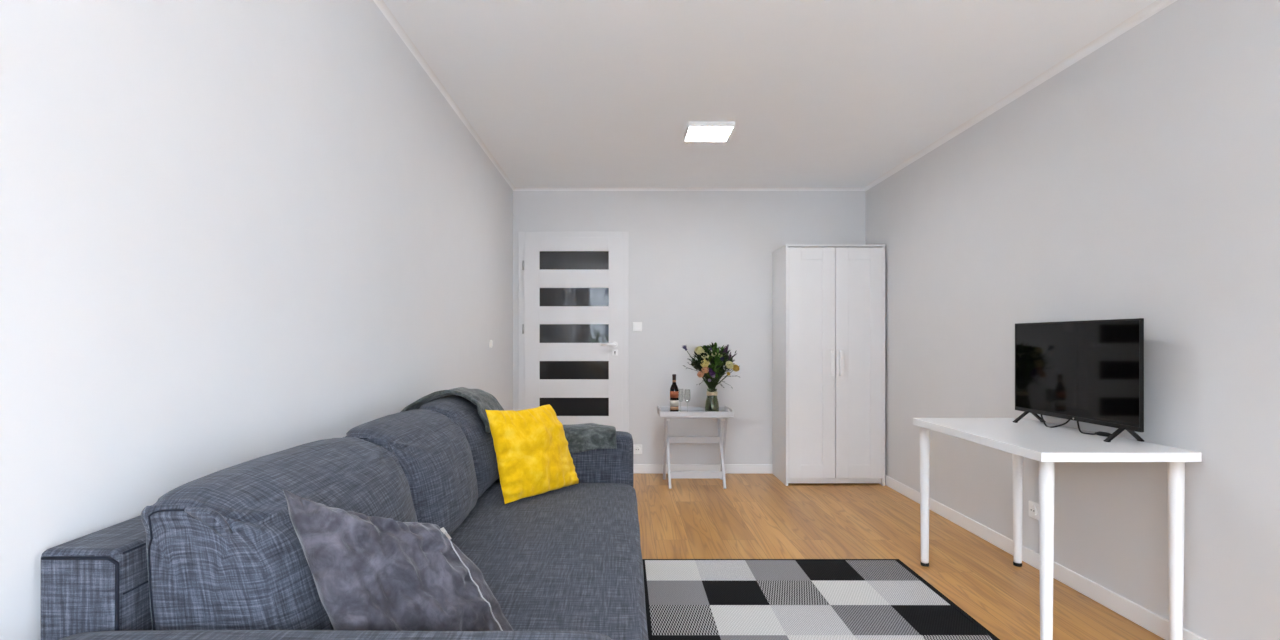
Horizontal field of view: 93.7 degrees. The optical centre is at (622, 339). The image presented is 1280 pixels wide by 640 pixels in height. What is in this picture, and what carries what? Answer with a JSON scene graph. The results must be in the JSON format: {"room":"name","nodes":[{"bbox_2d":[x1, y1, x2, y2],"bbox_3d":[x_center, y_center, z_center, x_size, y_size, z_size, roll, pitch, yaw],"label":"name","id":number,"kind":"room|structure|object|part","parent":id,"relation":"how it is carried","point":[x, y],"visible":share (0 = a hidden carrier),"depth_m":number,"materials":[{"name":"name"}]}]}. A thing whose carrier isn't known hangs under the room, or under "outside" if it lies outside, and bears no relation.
{"room":"living room","nodes":[
{"label":"living room","id":0,"kind":"room"},
{"bbox_2d":[0,0,512,639],"bbox_3d":[-1.036,-0.080,1.653,0.200,2.429,7.306,0,0,0],"label":"wall","id":1,"kind":"structure","parent":0,"point":[233,232],"depth_m":1.35,"materials":[{"name":"grey paint"}]},
{"bbox_2d":[373,0,514,189],"bbox_3d":[-0.925,-1.283,1.678,0.022,0.022,6.856,0,0,0],"label":"trim","id":2,"kind":"structure","parent":1,"relation":"attached to","point":[382,6],"depth_m":2.93,"materials":[{"name":"white paint"}]},
{"bbox_2d":[513,191,864,463],"bbox_3d":[0.563,-0.080,5.206,2.998,2.429,0.200,0,0,0],"label":"wall","id":3,"kind":"structure","parent":0,"point":[701,262],"depth_m":5.11,"materials":[{"name":"grey paint"}]},
{"bbox_2d":[518,232,628,432],"bbox_3d":[-0.420,0.108,5.054,0.934,2.054,0.104,0,0,0],"label":"door","id":4,"kind":"structure","parent":3,"relation":"in","point":[573,287],"depth_m":5.07,"materials":[{"name":"white laminate"}]},
{"bbox_3d":[-0.413,0.566,5.082,0.585,0.155,0.005,0,0,0],"label":"glass pane","id":5,"kind":"part","parent":4,"relation":"part of","materials":[{"name":"black glass"}]},
{"bbox_3d":[-0.413,0.256,5.082,0.585,0.155,0.005,0,0,0],"label":"glass pane","id":6,"kind":"part","parent":4,"relation":"part of","materials":[{"name":"black glass"}]},
{"bbox_3d":[-0.413,-0.054,5.082,0.585,0.157,0.005,0,0,0],"label":"glass pane","id":7,"kind":"part","parent":4,"relation":"part of","materials":[{"name":"grey glass"}]},
{"bbox_3d":[-0.413,-0.363,5.082,0.585,0.156,0.005,0,0,0],"label":"glass pane","id":8,"kind":"part","parent":4,"relation":"part of","materials":[{"name":"grey glass"}]},
{"bbox_3d":[-0.413,-0.673,5.082,0.585,0.155,0.005,0,0,0],"label":"glass pane","id":9,"kind":"part","parent":4,"relation":"part of","materials":[{"name":"grey glass"}]},
{"bbox_3d":[-0.115,0.038,5.036,0.147,0.052,0.068,0,0,0],"label":"handle","id":10,"kind":"part","parent":4,"relation":"part of","materials":[{"name":"silver metal"}]},
{"bbox_3d":[-0.068,0.106,5.066,0.052,0.052,0.007,0,0,0],"label":"lock plate","id":11,"kind":"part","parent":4,"relation":"part of","materials":[{"name":"silver metal"}]},
{"bbox_2d":[633,322,641,331],"bbox_3d":[0.122,-0.112,5.099,0.080,0.080,0.014,0,0,0],"label":"light switch","id":12,"kind":"object","parent":3,"relation":"attached to","point":[637,326],"visible":1,"depth_m":5.10,"materials":[{"name":"white plastic"}]},
{"bbox_2d":[633,445,641,453],"bbox_3d":[0.122,0.930,5.099,0.082,0.082,0.015,0,0,0],"label":"power socket","id":13,"kind":"object","parent":3,"relation":"attached to","point":[637,449],"visible":0.85,"depth_m":5.10,"materials":[{"name":"white plastic"}]},
{"bbox_2d":[513,187,864,190],"bbox_3d":[0.563,-1.281,5.093,2.998,0.026,0.026,0,0,0],"label":"trim","id":14,"kind":"structure","parent":3,"relation":"attached to","point":[515,188],"depth_m":5.10,"materials":[{"name":"white paint"}]},
{"bbox_2d":[633,464,772,473],"bbox_3d":[1.056,1.096,5.100,2.012,0.078,0.012,0,0,0],"label":"baseboard","id":15,"kind":"structure","parent":3,"relation":"attached to","point":[637,468],"depth_m":5.09,"materials":[{"name":"white paint"}]},
{"bbox_2d":[706,391,717,395],"bbox_3d":[0.712,0.489,4.800,0.111,0.198,0.111,0,0,0],"label":"ribbon","id":16,"kind":"object","parent":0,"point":[709,393],"visible":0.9,"depth_m":4.77,"materials":[{"name":"beige fabric"}]},
{"bbox_2d":[682,342,738,411],"bbox_3d":[0.705,0.296,4.790,0.448,0.563,0.259,0,0,21],"label":"bouquet","id":17,"kind":"object","parent":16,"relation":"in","point":[713,372],"visible":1,"depth_m":4.75,"materials":[{"name":"multicoloured plant"}]},
{"bbox_2d":[383,0,1155,186],"bbox_3d":[0.563,-1.354,1.653,3.398,0.120,7.306,0,0,0],"label":"ceiling","id":18,"kind":"structure","parent":0,"point":[560,93],"depth_m":2.90,"materials":[{"name":"paint"}]},
{"bbox_2d":[683,121,734,141],"bbox_3d":[0.525,-1.279,3.690,0.280,0.030,0.280,0,0,0],"label":"ceiling light","id":19,"kind":"object","parent":18,"relation":"in","point":[696,131],"visible":1,"depth_m":3.64,"materials":[{"name":"white plastic"}]},
{"bbox_2d":[686,127,732,140],"bbox_3d":[0.525,-1.278,3.690,0.256,0.025,0.256,0,0,0],"label":"diffuser","id":20,"kind":"object","parent":19,"relation":"attached to","point":[692,133],"depth_m":3.68,"materials":[{"name":"white plastic"}]},
{"bbox_2d":[633,474,1164,639],"bbox_3d":[0.563,1.195,1.653,3.398,0.120,7.306,0,0,0],"label":"floor","id":21,"kind":"structure","parent":0,"point":[756,516],"depth_m":3.40,"materials":[{"name":"brown wood"}]},
{"bbox_2d":[41,431,647,639],"bbox_3d":[-0.431,0.734,1.891,0.990,0.803,2.193,0,0,0],"label":"sofa","id":22,"kind":"object","parent":21,"relation":"on","point":[564,563],"visible":0.52,"depth_m":1.49,"materials":[{"name":"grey fabric"}]},
{"bbox_3d":[-0.862,0.599,1.891,0.129,0.533,1.893,0,0,0],"label":"frame","id":23,"kind":"part","parent":22,"relation":"part of","materials":[{"name":"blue fabric"}]},
{"bbox_2d":[141,437,417,629],"bbox_3d":[-0.656,0.448,1.321,0.280,0.396,0.715,0,0,0],"label":"cushion","id":24,"kind":"object","parent":22,"relation":"on","point":[224,550],"visible":0.66,"depth_m":1.02,"materials":[{"name":"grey fabric"}]},
{"bbox_3d":[-0.444,0.658,0.870,0.883,0.416,0.150,0,0,0],"label":"armrest","id":25,"kind":"part","parent":22,"relation":"part of","materials":[{"name":"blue fabric"}]},
{"bbox_2d":[283,489,513,630],"bbox_3d":[-0.388,0.451,1.092,0.414,0.379,0.190,0,0,-25],"label":"throw pillow","id":26,"kind":"object","parent":22,"relation":"on","point":[369,573],"visible":0.97,"depth_m":1.05,"materials":[{"name":"grey fabric"}]},
{"bbox_3d":[-0.346,0.378,1.173,0.031,0.019,0.008,0,0,37],"label":"zip pull","id":27,"kind":"part","parent":26,"relation":"part of","materials":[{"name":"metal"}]},
{"bbox_2d":[342,409,477,534],"bbox_3d":[-0.653,0.447,1.979,0.283,0.398,0.644,0,0,0],"label":"cushion","id":28,"kind":"object","parent":22,"relation":"on","point":[433,452],"visible":0.56,"depth_m":1.83,"materials":[{"name":"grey fabric"}]},
{"bbox_2d":[419,396,498,497],"bbox_3d":[-0.663,0.448,2.553,0.264,0.398,0.551,0,0,0],"label":"cushion","id":29,"kind":"object","parent":22,"relation":"on","point":[463,411],"visible":0.39,"depth_m":2.40,"materials":[{"name":"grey fabric"}]},
{"bbox_2d":[401,387,616,453],"bbox_3d":[-0.505,0.397,2.714,1.095,0.375,0.530,0,0,-25],"label":"throw blanket","id":30,"kind":"object","parent":22,"relation":"on","point":[587,436],"visible":0.61,"depth_m":2.81,"materials":[{"name":"grey fabric"}]},
{"bbox_2d":[485,404,578,503],"bbox_3d":[-0.358,0.460,2.521,0.137,0.373,0.479,0,0,38],"label":"throw pillow","id":31,"kind":"object","parent":22,"relation":"on","point":[533,455],"visible":1,"depth_m":2.44,"materials":[{"name":"yellow fabric"}]},
{"bbox_3d":[-0.366,0.760,1.891,0.861,0.219,1.887,0,0,0],"label":"seat","id":32,"kind":"part","parent":22,"relation":"part of","materials":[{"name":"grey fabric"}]},
{"bbox_3d":[-0.417,0.658,2.913,0.935,0.417,0.150,0,0,0],"label":"armrest","id":33,"kind":"part","parent":22,"relation":"part of","materials":[{"name":"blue fabric"}]},
{"bbox_2d":[657,406,733,488],"bbox_3d":[0.571,0.842,4.775,0.570,0.599,0.420,0,0,0],"label":"tray table","id":34,"kind":"object","parent":21,"relation":"on","point":[722,413],"visible":1,"depth_m":4.70,"materials":[{"name":"grey paint"}]},
{"bbox_3d":[0.334,0.869,4.790,0.021,0.541,0.234,0,0,2],"label":"leg","id":35,"kind":"part","parent":34,"relation":"part of","materials":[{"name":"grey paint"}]},
{"bbox_3d":[0.357,0.869,4.760,0.020,0.547,0.391,0,0,-1],"label":"leg","id":36,"kind":"part","parent":34,"relation":"part of","materials":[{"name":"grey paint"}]},
{"bbox_2d":[670,374,678,411],"bbox_3d":[0.410,0.431,4.800,0.069,0.315,0.069,0,0,0],"label":"wine bottle","id":37,"kind":"object","parent":34,"relation":"on","point":[674,392],"visible":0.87,"depth_m":4.77,"materials":[{"name":"brown glass"}]},
{"bbox_2d":[657,406,733,417],"bbox_3d":[0.571,0.572,4.815,0.570,0.058,0.340,0,0,0],"label":"tray","id":38,"kind":"object","parent":34,"relation":"on","point":[664,412],"depth_m":4.65,"materials":[{"name":"grey paint"}]},
{"bbox_3d":[0.780,0.869,4.760,0.020,0.547,0.391,0,0,1],"label":"leg","id":39,"kind":"part","parent":34,"relation":"part of","materials":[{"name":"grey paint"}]},
{"bbox_3d":[0.803,0.869,4.790,0.021,0.541,0.234,0,0,-2],"label":"leg","id":40,"kind":"part","parent":34,"relation":"part of","materials":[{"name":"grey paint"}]},
{"bbox_2d":[642,559,999,639],"bbox_3d":[0.753,1.130,2.103,1.330,0.009,1.965,0,0,0],"label":"rug","id":41,"kind":"object","parent":21,"relation":"on","point":[686,599],"visible":0.87,"depth_m":2.59,"materials":[{"name":"multicoloured fabric"}]},
{"bbox_2d":[772,244,885,485],"bbox_3d":[1.654,0.196,4.865,0.776,1.878,0.445,0,0,0],"label":"wardrobe","id":42,"kind":"object","parent":21,"relation":"on","point":[829,299],"visible":1,"depth_m":4.67,"materials":[{"name":"white wood"}]},
{"bbox_3d":[1.469,0.178,4.676,0.365,1.798,0.018,0,0,0],"label":"door","id":43,"kind":"part","parent":42,"relation":"part of","materials":[{"name":"white wood"}]},
{"bbox_3d":[1.469,0.173,4.678,0.173,1.602,0.010,0,0,0],"label":"inset panel","id":44,"kind":"part","parent":42,"relation":"part of","materials":[{"name":"white wood"}]},
{"bbox_3d":[1.654,-0.735,4.875,0.776,0.016,0.425,0,0,0],"label":"panel","id":45,"kind":"part","parent":42,"relation":"part of","materials":[{"name":"white wood"}]},
{"bbox_3d":[1.624,0.179,4.655,0.025,0.202,0.024,0,0,0],"label":"handle","id":46,"kind":"part","parent":42,"relation":"part of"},
{"bbox_3d":[1.694,0.179,4.655,0.025,0.202,0.024,0,0,0],"label":"handle","id":47,"kind":"part","parent":42,"relation":"part of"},
{"bbox_3d":[1.839,0.178,4.676,0.365,1.798,0.018,0,0,0],"label":"door","id":48,"kind":"part","parent":42,"relation":"part of","materials":[{"name":"white wood"}]},
{"bbox_3d":[1.839,0.173,4.678,0.173,1.602,0.010,0,0,0],"label":"inset panel","id":49,"kind":"part","parent":42,"relation":"part of","materials":[{"name":"white wood"}]},
{"bbox_2d":[913,418,1201,639],"bbox_3d":[1.762,0.766,2.590,0.568,0.737,0.940,0,0,0],"label":"desk","id":50,"kind":"object","parent":21,"relation":"on","point":[1028,438],"visible":1,"depth_m":2.18,"materials":[{"name":"white paint"}]},
{"bbox_3d":[1.520,0.776,3.022,0.068,0.688,0.068,0,0,0],"label":"leg","id":51,"kind":"part","parent":50,"relation":"part of","materials":[{"name":"white metal"}]},
{"bbox_3d":[1.988,0.776,3.022,0.068,0.688,0.068,0,0,0],"label":"leg","id":52,"kind":"part","parent":50,"relation":"part of","materials":[{"name":"white metal"}]},
{"bbox_3d":[1.530,0.776,2.168,0.068,0.688,0.068,0,0,0],"label":"leg","id":53,"kind":"part","parent":50,"relation":"part of","materials":[{"name":"white metal"}]},
{"bbox_2d":[1041,415,1110,436],"bbox_3d":[1.967,0.367,2.642,0.053,0.069,0.412,0,0,0],"label":"power cable","id":54,"kind":"object","parent":50,"relation":"on","point":[1106,434],"visible":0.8,"depth_m":2.55,"materials":[{"name":"black plastic"}]},
{"bbox_3d":[1.964,0.367,2.747,0.048,0.068,0.201,0,0,0],"label":"cord","id":55,"kind":"part","parent":54,"relation":"part of","materials":[{"name":"black plastic"}]},
{"bbox_3d":[1.967,0.366,2.562,0.031,0.066,0.125,0,0,5],"label":"cord","id":56,"kind":"part","parent":54,"relation":"part of","materials":[{"name":"black plastic"}]},
{"bbox_2d":[1013,318,1143,441],"bbox_3d":[1.964,0.158,2.626,0.156,0.480,0.728,0,0,0],"label":"television","id":57,"kind":"object","parent":50,"relation":"on","point":[1089,371],"visible":0.98,"depth_m":2.54,"materials":[{"name":"black plastic"}]},
{"bbox_3d":[1.979,0.133,2.626,0.048,0.430,0.728,0,0,0],"label":"casing","id":58,"kind":"part","parent":57,"relation":"part of","materials":[{"name":"black plastic"}]},
{"bbox_3d":[1.998,0.776,2.168,0.068,0.688,0.068,0,0,0],"label":"leg","id":59,"kind":"part","parent":50,"relation":"part of","materials":[{"name":"white metal"}]},
{"bbox_2d":[865,0,1279,639],"bbox_3d":[2.162,-0.080,1.653,0.200,2.429,7.306,0,0,0],"label":"wall","id":60,"kind":"structure","parent":0,"point":[1141,178],"depth_m":2.43,"materials":[{"name":"grey paint"}]},
{"bbox_2d":[863,0,1176,190],"bbox_3d":[2.047,-1.279,1.678,0.030,0.030,6.856,0,0,0],"label":"trim","id":61,"kind":"structure","parent":60,"relation":"attached to","point":[1153,8],"depth_m":2.92,"materials":[{"name":"white paint"}]},
{"bbox_2d":[1028,500,1038,519],"bbox_3d":[2.055,0.852,3.000,0.015,0.082,0.082,0,0,0],"label":"power socket","id":62,"kind":"object","parent":60,"relation":"attached to","point":[1033,508],"visible":0.78,"depth_m":2.99,"materials":[{"name":"white plastic"}]},
{"bbox_2d":[885,475,1205,639],"bbox_3d":[2.056,1.096,1.672,0.012,0.078,6.844,0,0,0],"label":"baseboard","id":63,"kind":"structure","parent":60,"relation":"attached to","point":[1145,618],"depth_m":2.75,"materials":[{"name":"white paint"}]}
]}

